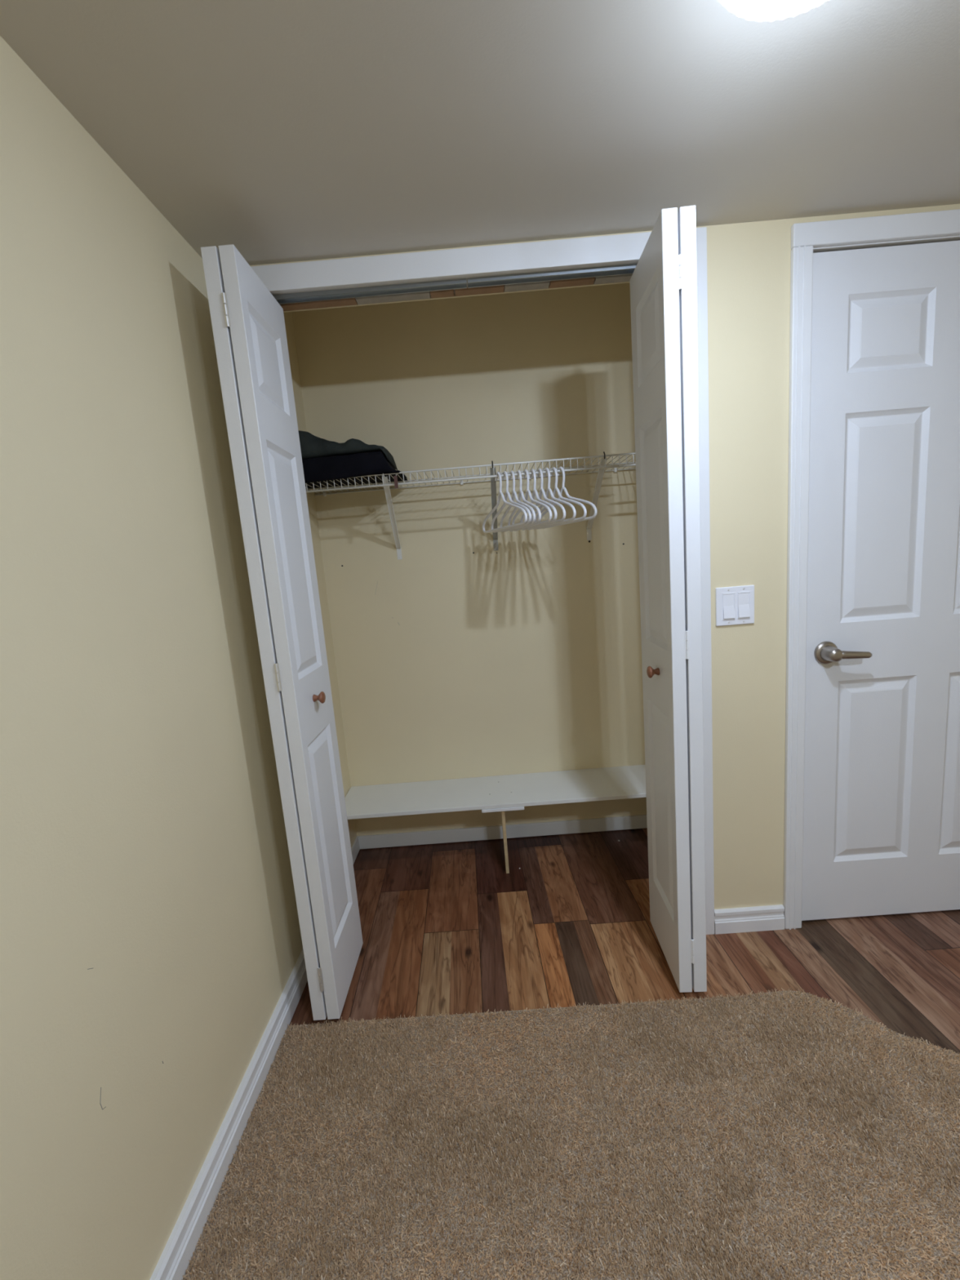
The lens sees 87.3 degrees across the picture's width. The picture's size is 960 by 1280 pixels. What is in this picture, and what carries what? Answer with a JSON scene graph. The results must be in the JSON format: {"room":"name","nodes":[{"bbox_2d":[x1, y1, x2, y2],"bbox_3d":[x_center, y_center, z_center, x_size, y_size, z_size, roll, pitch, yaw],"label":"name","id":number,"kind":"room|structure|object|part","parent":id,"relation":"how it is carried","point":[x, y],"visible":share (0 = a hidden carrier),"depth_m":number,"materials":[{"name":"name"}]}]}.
{"room":"bedroom","nodes":[
{"label":"bedroom","id":0,"kind":"room"},
{"bbox_2d":[0,35,356,1279],"bbox_3d":[-0.710,0.091,0.210,0.101,2.400,3.966,-4,8,1],"label":"wall","id":1,"kind":"structure","parent":0,"point":[151,941],"depth_m":0.90,"materials":[{"name":"beige paint"}]},
{"bbox_2d":[150,948,307,1279],"bbox_3d":[-0.561,1.276,0.051,0.017,0.086,3.300,-4,8,1],"label":"baseboard","id":2,"kind":"structure","parent":1,"relation":"attached to","point":[173,1262],"depth_m":1.10,"materials":[{"name":"white paint"}]},
{"bbox_2d":[292,282,646,835],"bbox_3d":[0.046,-0.270,2.212,1.620,2.400,0.101,-4,8,1],"label":"wall","id":3,"kind":"structure","parent":0,"point":[457,656],"depth_m":2.15,"materials":[{"name":"beige paint"}]},
{"bbox_2d":[305,451,635,559],"bbox_3d":[0.025,-0.504,1.963,1.412,0.313,0.324,-4,8,1],"label":"wire shelf","id":4,"kind":"object","parent":3,"relation":"attached to","point":[602,466],"visible":0.84,"depth_m":1.87,"materials":[{"name":"white metal"}]},
{"bbox_2d":[302,451,408,492],"bbox_3d":[-0.487,-0.613,1.928,0.414,0.134,0.311,-4,8,1],"label":"folded garment","id":5,"kind":"object","parent":4,"relation":"on","point":[318,469],"visible":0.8,"depth_m":1.78,"materials":[{"name":"black fabric"}]},
{"bbox_2d":[297,430,397,470],"bbox_3d":[-0.518,-0.714,1.902,0.369,0.138,0.279,-4,8,1],"label":"jacket","id":6,"kind":"object","parent":5,"relation":"on","point":[312,446],"visible":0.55,"depth_m":1.77,"materials":[{"name":"grey fabric"}]},
{"bbox_3d":[-0.344,-0.370,2.144,0.020,0.054,0.004,-4,8,1],"label":"wall plate","id":7,"kind":"part","parent":4,"relation":"part of","materials":[{"name":"white plastic"}]},
{"bbox_3d":[0.067,-0.407,2.139,0.020,0.054,0.004,-4,8,1],"label":"wall plate","id":8,"kind":"part","parent":4,"relation":"part of","materials":[{"name":"grey paint"}]},
{"bbox_2d":[482,471,527,533],"bbox_3d":[0.075,-0.498,1.799,0.009,0.203,0.388,-8,9,-20],"label":"clothes hanger","id":9,"kind":"object","parent":4,"relation":"hanging from","point":[498,473],"visible":1,"depth_m":1.78,"materials":[{"name":"white plastic"}]},
{"bbox_2d":[491,471,531,533],"bbox_3d":[0.099,-0.500,1.798,0.009,0.203,0.388,-7,9,-17],"label":"clothes hanger","id":10,"kind":"object","parent":4,"relation":"hanging from","point":[507,493],"visible":0.88,"depth_m":1.78,"materials":[{"name":"white plastic"}]},
{"bbox_2d":[499,470,535,532],"bbox_3d":[0.123,-0.502,1.798,0.010,0.203,0.388,-7,9,-13],"label":"clothes hanger","id":11,"kind":"object","parent":4,"relation":"hanging from","point":[513,493],"visible":0.92,"depth_m":1.78,"materials":[{"name":"white plastic"}]},
{"bbox_2d":[507,470,541,531],"bbox_3d":[0.148,-0.504,1.797,0.009,0.203,0.388,-6,9,-11],"label":"clothes hanger","id":12,"kind":"object","parent":4,"relation":"hanging from","point":[521,492],"visible":0.82,"depth_m":1.78,"materials":[{"name":"white plastic"}]},
{"bbox_2d":[511,469,551,531],"bbox_3d":[0.173,-0.506,1.797,0.009,0.203,0.388,-7,9,-14],"label":"clothes hanger","id":13,"kind":"object","parent":4,"relation":"hanging from","point":[527,492],"visible":0.79,"depth_m":1.78,"materials":[{"name":"white plastic"}]},
{"bbox_2d":[520,468,557,530],"bbox_3d":[0.198,-0.508,1.797,0.010,0.203,0.388,-6,9,-12],"label":"clothes hanger","id":14,"kind":"object","parent":4,"relation":"hanging from","point":[535,491],"visible":0.84,"depth_m":1.77,"materials":[{"name":"white plastic"}]},
{"bbox_2d":[526,468,565,529],"bbox_3d":[0.223,-0.510,1.796,0.009,0.203,0.388,-7,9,-13],"label":"clothes hanger","id":15,"kind":"object","parent":4,"relation":"hanging from","point":[542,491],"visible":0.8,"depth_m":1.77,"materials":[{"name":"white plastic"}]},
{"bbox_2d":[530,467,576,529],"bbox_3d":[0.248,-0.512,1.796,0.010,0.203,0.388,-7,9,-15],"label":"clothes hanger","id":16,"kind":"object","parent":4,"relation":"hanging from","point":[548,490],"visible":0.79,"depth_m":1.77,"materials":[{"name":"white plastic"}]},
{"bbox_2d":[534,466,586,528],"bbox_3d":[0.274,-0.514,1.796,0.010,0.203,0.388,-7,9,-18],"label":"clothes hanger","id":17,"kind":"object","parent":4,"relation":"hanging from","point":[556,488],"visible":0.76,"depth_m":1.77,"materials":[{"name":"white plastic"}]},
{"bbox_2d":[540,466,597,528],"bbox_3d":[0.299,-0.516,1.796,0.009,0.203,0.388,-8,9,-21],"label":"clothes hanger","id":18,"kind":"object","parent":4,"relation":"hanging from","point":[562,468],"visible":0.77,"depth_m":1.77,"materials":[{"name":"white plastic"}]},
{"bbox_3d":[0.463,-0.450,2.133,0.020,0.054,0.004,-4,8,1],"label":"wall plate","id":19,"kind":"part","parent":4,"relation":"part of","materials":[{"name":"white plastic"}]},
{"bbox_2d":[351,814,647,863],"bbox_3d":[0.138,0.928,2.055,1.420,0.063,0.566,-4,8,1],"label":"baseboard","id":20,"kind":"structure","parent":3,"relation":"attached to","point":[629,822],"depth_m":2.32,"materials":[{"name":"white paint"}]},
{"bbox_2d":[0,0,959,265],"bbox_3d":[0.908,-0.949,-0.281,3.300,0.100,3.500,-4,8,1],"label":"ceiling","id":21,"kind":"structure","parent":0,"point":[274,131],"depth_m":0.96,"materials":[{"name":"paint"}]},
{"bbox_2d":[249,204,959,909],"bbox_3d":[0.944,-0.102,1.564,3.200,2.120,0.100,-4,8,1],"label":"wall","id":22,"kind":"structure","parent":0,"point":[748,263],"depth_m":1.48,"materials":[{"name":"beige paint"}]},
{"bbox_2d":[251,231,651,293],"bbox_3d":[-0.088,-1.022,1.368,1.287,0.065,0.014,-4,8,1],"label":"trim","id":23,"kind":"structure","parent":22,"relation":"attached to","point":[628,247],"depth_m":1.36,"materials":[{"name":"white paint"}]},
{"bbox_2d":[272,263,636,304],"bbox_3d":[-0.059,-0.996,1.408,1.231,0.011,0.028,-4,8,1],"label":"track","id":24,"kind":"object","parent":22,"relation":"attached to","point":[622,269],"visible":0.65,"depth_m":1.40,"materials":[{"name":"silver metal"}]},
{"bbox_2d":[200,244,363,1020],"bbox_3d":[-0.500,0.072,1.425,0.107,2.044,0.297,-4,8,1],"label":"bifold door","id":25,"kind":"structure","parent":24,"relation":"hanging from","point":[248,322],"depth_m":1.33,"materials":[{"name":"white paint"}]},
{"bbox_3d":[-0.455,0.163,1.424,0.031,0.034,0.034,-4,8,1],"label":"knob","id":26,"kind":"part","parent":25,"relation":"part of","materials":[{"name":"brown wood"}]},
{"bbox_3d":[-0.355,-0.973,1.411,0.637,0.011,0.028,-4,8,1],"label":"rail","id":27,"kind":"part","parent":24,"relation":"part of","materials":[{"name":"silver metal"}]},
{"bbox_3d":[0.260,-1.021,1.404,0.591,0.011,0.028,-4,8,1],"label":"rail","id":28,"kind":"part","parent":24,"relation":"part of","materials":[{"name":"silver metal"}]},
{"bbox_2d":[629,204,706,992],"bbox_3d":[0.517,-0.008,1.420,0.107,2.044,0.297,-4,9,3],"label":"bifold door","id":29,"kind":"structure","parent":24,"relation":"hanging from","point":[663,282],"depth_m":1.32,"materials":[{"name":"white paint"}]},
{"bbox_3d":[0.485,0.089,1.410,0.031,0.034,0.034,-4,9,3],"label":"knob","id":30,"kind":"part","parent":29,"relation":"part of","materials":[{"name":"brown wood"}]},
{"bbox_3d":[0.552,-0.011,1.420,0.035,2.000,0.290,-4,9,3],"label":"door panel","id":31,"kind":"part","parent":29,"relation":"part of","materials":[{"name":"white wood"}]},
{"bbox_2d":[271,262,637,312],"bbox_3d":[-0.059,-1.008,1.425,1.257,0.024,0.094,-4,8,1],"label":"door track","id":32,"kind":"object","parent":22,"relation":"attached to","point":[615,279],"depth_m":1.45,"materials":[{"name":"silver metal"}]},
{"bbox_2d":[696,226,714,934],"bbox_3d":[0.663,-0.067,1.512,0.058,2.110,0.014,-4,8,1],"label":"trim","id":33,"kind":"structure","parent":22,"relation":"attached to","point":[701,233],"depth_m":1.48,"materials":[{"name":"white paint"}]},
{"bbox_2d":[715,585,754,626],"bbox_3d":[0.766,-0.102,1.508,0.115,0.116,0.012,-4,8,1],"label":"light switch","id":34,"kind":"object","parent":22,"relation":"attached to","point":[735,605],"visible":1,"depth_m":1.51,"materials":[{"name":"white plastic"}]},
{"bbox_3d":[0.745,-0.101,1.508,0.038,0.080,0.002,-4,8,1],"label":"rocker frame","id":35,"kind":"part","parent":34,"relation":"part of","materials":[{"name":"white plastic"}]},
{"bbox_3d":[0.790,-0.104,1.507,0.038,0.080,0.002,-4,8,1],"label":"rocker frame","id":36,"kind":"part","parent":34,"relation":"part of","materials":[{"name":"white plastic"}]},
{"bbox_2d":[714,904,784,934],"bbox_3d":[1.697,0.859,1.651,1.852,0.080,0.014,-4,8,1],"label":"baseboard","id":37,"kind":"structure","parent":22,"relation":"attached to","point":[768,917],"depth_m":1.66,"materials":[{"name":"white paint"}]},
{"bbox_2d":[783,208,959,929],"bbox_3d":[1.386,-0.123,1.536,0.929,2.100,0.150,-4,8,1],"label":"door","id":38,"kind":"structure","parent":22,"relation":"in","point":[872,774],"depth_m":1.50,"materials":[{"name":"white paint"}]},
{"bbox_3d":[1.114,0.043,1.495,0.100,0.029,0.019,-4,8,1],"label":"lever","id":39,"kind":"part","parent":38,"relation":"part of","materials":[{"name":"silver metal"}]},
{"bbox_2d":[288,827,959,1053],"bbox_3d":[0.915,1.159,0.338,3.820,0.001,4.101,-4,8,1],"label":"floor","id":40,"kind":"structure","parent":0,"point":[445,927],"depth_m":1.63,"materials":[{"name":"laminate"}]},
{"bbox_2d":[481,806,524,873],"bbox_3d":[0.103,0.807,2.131,0.171,0.292,0.188,-4,8,1],"label":"support","id":41,"kind":"object","parent":40,"relation":"on","point":[502,810],"visible":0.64,"depth_m":2.04,"materials":[{"name":"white wood"}]},
{"bbox_2d":[344,764,646,819],"bbox_3d":[0.118,0.663,2.160,1.418,0.056,0.280,-4,8,1],"label":"shelf board","id":42,"kind":"object","parent":41,"relation":"on","point":[614,783],"visible":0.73,"depth_m":2.13,"materials":[{"name":"white paint"}]},
{"bbox_3d":[0.092,0.673,2.078,0.171,0.011,0.123,-4,8,1],"label":"cross plate","id":43,"kind":"part","parent":41,"relation":"part of","materials":[{"name":"white paint"}]},
{"bbox_3d":[0.103,0.811,2.139,0.013,0.281,0.173,-4,8,1],"label":"post","id":44,"kind":"part","parent":41,"relation":"part of","materials":[{"name":"brown wood"}]},
{"bbox_2d":[182,987,959,1279],"bbox_3d":[1.021,1.202,-0.061,3.182,0.013,3.038,-4,8,1],"label":"carpet","id":45,"kind":"object","parent":40,"relation":"on","point":[788,1135],"visible":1,"depth_m":1.08,"materials":[{"name":"brown carpet"}]}
]}

